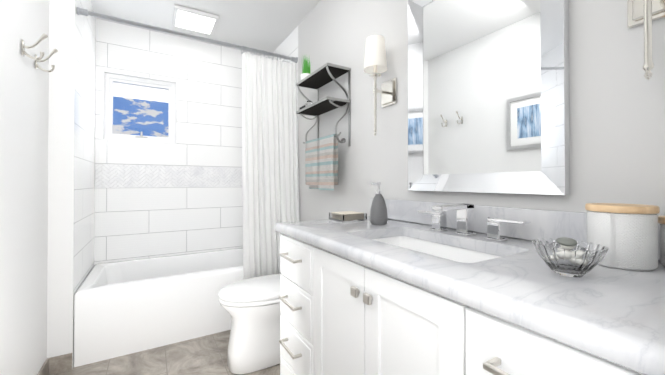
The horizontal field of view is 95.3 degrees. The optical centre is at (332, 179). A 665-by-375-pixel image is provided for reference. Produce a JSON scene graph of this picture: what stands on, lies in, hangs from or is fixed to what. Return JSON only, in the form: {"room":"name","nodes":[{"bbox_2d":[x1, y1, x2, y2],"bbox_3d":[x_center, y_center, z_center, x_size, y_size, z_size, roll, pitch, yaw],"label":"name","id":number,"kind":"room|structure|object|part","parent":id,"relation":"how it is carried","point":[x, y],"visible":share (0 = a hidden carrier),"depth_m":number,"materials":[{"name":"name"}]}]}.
{"room":"bathroom","nodes":[
{"label":"bathroom","id":0,"kind":"room"},
{"bbox_2d":[0,0,48,374],"bbox_3d":[-0.787,-0.119,0.208,0.120,2.440,3.740,0,-1,-31],"label":"wall","id":1,"kind":"structure","parent":0,"point":[24,103],"depth_m":1.41,"materials":[{"name":"white paint"}]},
{"bbox_2d":[21,33,47,59],"bbox_3d":[-1.375,-0.621,1.403,0.090,0.130,0.022,0,-1,-31],"label":"hanger","id":2,"kind":"object","parent":1,"relation":"attached to","point":[39,40],"visible":1,"depth_m":1.40,"materials":[{"name":"silver metal"}]},
{"bbox_2d":[35,49,58,71],"bbox_3d":[-1.470,-0.620,1.561,0.090,0.130,0.022,0,-1,-31],"label":"hanger","id":3,"kind":"object","parent":1,"relation":"attached to","point":[54,51],"visible":1,"depth_m":1.56,"materials":[{"name":"silver metal"}]},
{"bbox_2d":[37,356,56,374],"bbox_3d":[-1.035,1.058,0.761,0.030,0.095,2.280,0,-1,-31],"label":"baseboard","id":4,"kind":"structure","parent":1,"relation":"attached to","point":[56,364],"depth_m":1.73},
{"bbox_2d":[47,0,95,368],"bbox_3d":[-1.817,-0.103,2.155,0.120,2.440,0.900,0,-1,-31],"label":"wall","id":5,"kind":"structure","parent":0,"point":[60,195],"depth_m":1.79,"materials":[{"name":"white paint"}]},
{"bbox_2d":[51,330,279,374],"bbox_3d":[-0.258,1.157,0.968,1.819,0.100,4.520,0,-1,-31],"label":"floor","id":6,"kind":"structure","parent":0,"point":[205,355],"depth_m":1.85,"materials":[{"name":"tile"}]},
{"bbox_2d":[74,248,242,366],"bbox_3d":[-1.108,0.899,2.505,1.461,0.440,0.768,0,-1,-31],"label":"bathtub","id":7,"kind":"object","parent":6,"relation":"on","point":[123,308],"visible":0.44,"depth_m":2.06,"materials":[{"name":"white ceramic"}]},
{"bbox_2d":[218,273,280,374],"bbox_3d":[-0.349,0.730,1.942,0.726,0.770,0.410,0,-1,-31],"label":"toilet","id":8,"kind":"object","parent":6,"relation":"on","point":[251,306],"visible":0.48,"depth_m":1.75,"materials":[{"name":"white ceramic"}]},
{"bbox_3d":[-0.424,0.700,1.897,0.545,0.022,0.372,0,-1,-31],"label":"seat","id":9,"kind":"part","parent":8,"relation":"part of","materials":[{"name":"white plastic"}]},
{"bbox_3d":[-0.425,0.670,1.897,0.549,0.030,0.376,0,-1,-31],"label":"lid","id":10,"kind":"part","parent":8,"relation":"part of","materials":[{"name":"white ceramic"}]},
{"bbox_2d":[275,230,664,374],"bbox_3d":[0.306,0.670,0.983,0.596,0.875,1.278,0,-1,-31],"label":"bathroom vanity","id":11,"kind":"object","parent":6,"relation":"on","point":[410,287],"depth_m":0.75,"materials":[{"name":"white paint"}]},
{"bbox_2d":[275,216,664,373],"bbox_3d":[0.310,0.214,0.999,0.577,0.038,1.294,0,-1,-31],"label":"countertop","id":12,"kind":"structure","parent":11,"relation":"on","point":[620,311],"depth_m":0.56,"materials":[{"name":"white stone"}]},
{"bbox_2d":[329,211,366,221],"bbox_3d":[0.075,0.180,1.506,0.136,0.036,0.136,0,-1,-31],"label":"soap dish","id":13,"kind":"object","parent":12,"relation":"on","point":[347,216],"visible":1,"depth_m":1.46,"materials":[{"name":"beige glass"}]},
{"bbox_2d":[370,182,387,224],"bbox_3d":[0.205,0.103,1.354,0.081,0.187,0.078,0,-1,-31],"label":"soap dispenser","id":14,"kind":"object","parent":12,"relation":"on","point":[378,212],"visible":1,"depth_m":1.33,"materials":[{"name":"grey ceramic"}]},
{"bbox_2d":[367,234,502,261],"bbox_3d":[0.300,0.304,0.982,0.329,0.167,0.550,0,-1,-31],"label":"sink","id":15,"kind":"object","parent":12,"relation":"in","point":[416,241],"depth_m":1.11,"materials":[{"name":"white ceramic"}]},
{"bbox_2d":[415,202,530,241],"bbox_3d":[0.423,0.140,1.056,0.178,0.108,0.420,0,-1,-31],"label":"faucet","id":16,"kind":"object","parent":12,"relation":"on","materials":[{"name":"silver metal"}]},
{"bbox_2d":[532,237,608,276],"bbox_3d":[0.479,0.155,0.617,0.124,0.072,0.123,0,-1,-31],"label":"decorative bowl","id":17,"kind":"object","parent":12,"relation":"on","point":[566,256],"visible":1,"depth_m":0.59,"materials":[{"name":"clear glass"}]},
{"bbox_2d":[585,203,659,270],"bbox_3d":[0.652,0.124,0.686,0.122,0.135,0.122,0,-1,-31],"label":"canister","id":18,"kind":"object","parent":12,"relation":"on","point":[626,235],"visible":0.94,"depth_m":0.64,"materials":[{"name":"white ceramic"}]},
{"bbox_3d":[0.652,0.063,0.687,0.122,0.014,0.122,0,-1,-31],"label":"lid","id":19,"kind":"part","parent":18,"relation":"part of","materials":[{"name":"brown wood"}]},
{"bbox_2d":[658,216,664,266],"bbox_3d":[0.760,0.136,0.642,0.096,0.110,0.096,0,-1,-31],"label":"canister","id":20,"kind":"object","parent":12,"relation":"on","point":[661,220],"visible":0.96,"depth_m":0.66,"materials":[{"name":"white ceramic"}]},
{"bbox_3d":[0.760,0.088,0.643,0.096,0.014,0.096,0,-1,-31],"label":"lid","id":21,"kind":"part","parent":20,"relation":"part of","materials":[{"name":"brown wood"}]},
{"bbox_2d":[94,19,267,264],"bbox_3d":[-1.336,-0.097,2.896,1.705,2.440,0.120,0,-1,-31],"label":"wall","id":22,"kind":"structure","parent":0,"point":[136,223],"depth_m":2.77,"materials":[{"name":"tile"}]},
{"bbox_2d":[103,71,176,143],"bbox_3d":[-1.686,-0.614,2.680,0.541,0.569,0.101,0,-1,-31],"label":"window","id":23,"kind":"structure","parent":22,"relation":"in","point":[141,135],"depth_m":2.65,"materials":[{"name":"grey"}]},
{"bbox_3d":[-1.686,-0.614,2.680,0.541,0.569,0.101,0,-1,-31],"label":"window sash","id":24,"kind":"part","parent":23,"relation":"part of","materials":[{"name":"white plastic"}]},
{"bbox_2d":[95,163,241,187],"bbox_3d":[-1.305,-0.030,2.842,1.463,0.205,0.004,0,-1,-31],"label":"tile band","id":25,"kind":"object","parent":22,"relation":"attached to","point":[137,176],"visible":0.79,"depth_m":2.72,"materials":[{"name":"tile"}]},
{"bbox_2d":[90,0,320,55],"bbox_3d":[-0.258,-1.383,0.989,1.819,0.100,4.520,0,-1,-31],"label":"ceiling","id":26,"kind":"structure","parent":0,"point":[270,26],"depth_m":2.44,"materials":[{"name":"white paint"}]},
{"bbox_2d":[172,4,218,34],"bbox_3d":[-1.130,-1.305,2.494,0.320,0.030,0.320,0,-1,-31],"label":"ceiling light","id":27,"kind":"object","parent":26,"relation":"attached to","point":[194,20],"visible":1,"depth_m":2.45,"materials":[{"name":"white paint"}]},
{"bbox_3d":[-1.130,-1.292,2.493,0.270,0.004,0.270,0,-1,-31],"label":"panel","id":28,"kind":"part","parent":27,"relation":"part of","materials":[{"name":"white plastic"}]},
{"bbox_2d":[298,0,664,220],"bbox_3d":[0.695,-0.112,1.040,0.120,2.440,3.650,0,-1,-31],"label":"wall","id":29,"kind":"structure","parent":0,"point":[617,126],"depth_m":1.02,"materials":[{"name":"grey paint"}]},
{"bbox_2d":[269,26,297,123],"bbox_3d":[-0.464,-0.097,2.981,0.120,2.440,0.870,0,-1,-31],"label":"wall tiles","id":30,"kind":"structure","parent":29,"relation":"attached to","point":[288,46],"depth_m":2.71,"materials":[{"name":"white tile"}]},
{"bbox_2d":[77,6,297,62],"bbox_3d":[-0.934,-1.033,2.230,1.461,0.048,0.048,0,-1,-31],"label":"shower rod","id":31,"kind":"object","parent":30,"relation":"attached to","point":[81,11],"visible":1,"depth_m":2.12,"materials":[{"name":"silver metal"}]},
{"bbox_2d":[241,45,298,279],"bbox_3d":[-0.484,-0.015,2.430,0.467,2.067,0.167,0,-1,-31],"label":"shower curtain","id":32,"kind":"object","parent":31,"relation":"hanging from","point":[270,186],"visible":0.77,"depth_m":2.40,"materials":[{"name":"white fabric"}]},
{"bbox_2d":[296,63,350,189],"bbox_3d":[-0.074,-0.316,2.042,0.171,0.764,0.521,0,-1,-31],"label":"shelf rack","id":33,"kind":"object","parent":29,"relation":"attached to","point":[321,163],"visible":0.98,"depth_m":1.97,"materials":[{"name":"black metal"}]},
{"bbox_2d":[300,55,311,79],"bbox_3d":[-0.192,-0.790,2.173,0.093,0.205,0.091,0,-1,-31],"label":"plant pot","id":34,"kind":"object","parent":33,"relation":"on","point":[306,70],"visible":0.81,"depth_m":2.15,"materials":[{"name":"white"}]},
{"bbox_2d":[363,35,396,135],"bbox_3d":[0.232,-0.468,1.547,0.154,0.494,0.120,0,-1,-31],"label":"sconce","id":35,"kind":"object","parent":29,"relation":"attached to","point":[375,64],"visible":1,"depth_m":1.53,"materials":[{"name":"white glass"}]},
{"bbox_3d":[0.217,-0.637,1.540,0.120,0.156,0.120,0,-1,-31],"label":"lamp shade","id":36,"kind":"part","parent":35,"relation":"part of","materials":[{"name":"white fabric"}]},
{"bbox_2d":[408,0,569,194],"bbox_3d":[0.530,-0.405,1.164,0.034,0.904,0.628,0,-1,-31],"label":"mirror","id":37,"kind":"object","parent":29,"relation":"attached to","point":[488,96],"visible":0.96,"depth_m":1.10,"materials":[{"name":"white"}]},
{"bbox_2d":[423,0,540,174],"bbox_3d":[0.539,-0.405,1.170,0.010,0.768,0.492,0,-1,-31],"label":"mirror glass","id":38,"kind":"object","parent":37,"relation":"attached to","point":[482,58],"depth_m":1.13,"materials":[{"name":"white"}]},
{"bbox_2d":[370,198,659,257],"bbox_3d":[0.548,0.145,1.141,0.023,0.099,1.294,0,-1,-31],"label":"backsplash","id":39,"kind":"structure","parent":29,"relation":"attached to","point":[545,224],"depth_m":1.00,"materials":[{"name":"grey stone"}]},
{"bbox_2d":[627,0,664,79],"bbox_3d":[0.736,-0.475,0.703,0.154,0.494,0.120,0,-1,-31],"label":"sconce","id":40,"kind":"object","parent":29,"relation":"attached to","point":[646,13],"visible":1,"depth_m":0.72,"materials":[{"name":"silver metal"}]},
{"label":"outside","id":41,"kind":"structure","parent":0,"visible":0},
{"bbox_2d":[113,82,168,102],"bbox_3d":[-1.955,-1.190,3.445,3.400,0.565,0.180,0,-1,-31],"label":"window blind","id":42,"kind":"object","parent":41,"point":[126,90],"depth_m":3.29,"materials":[{"name":"white fabric"}]}
]}

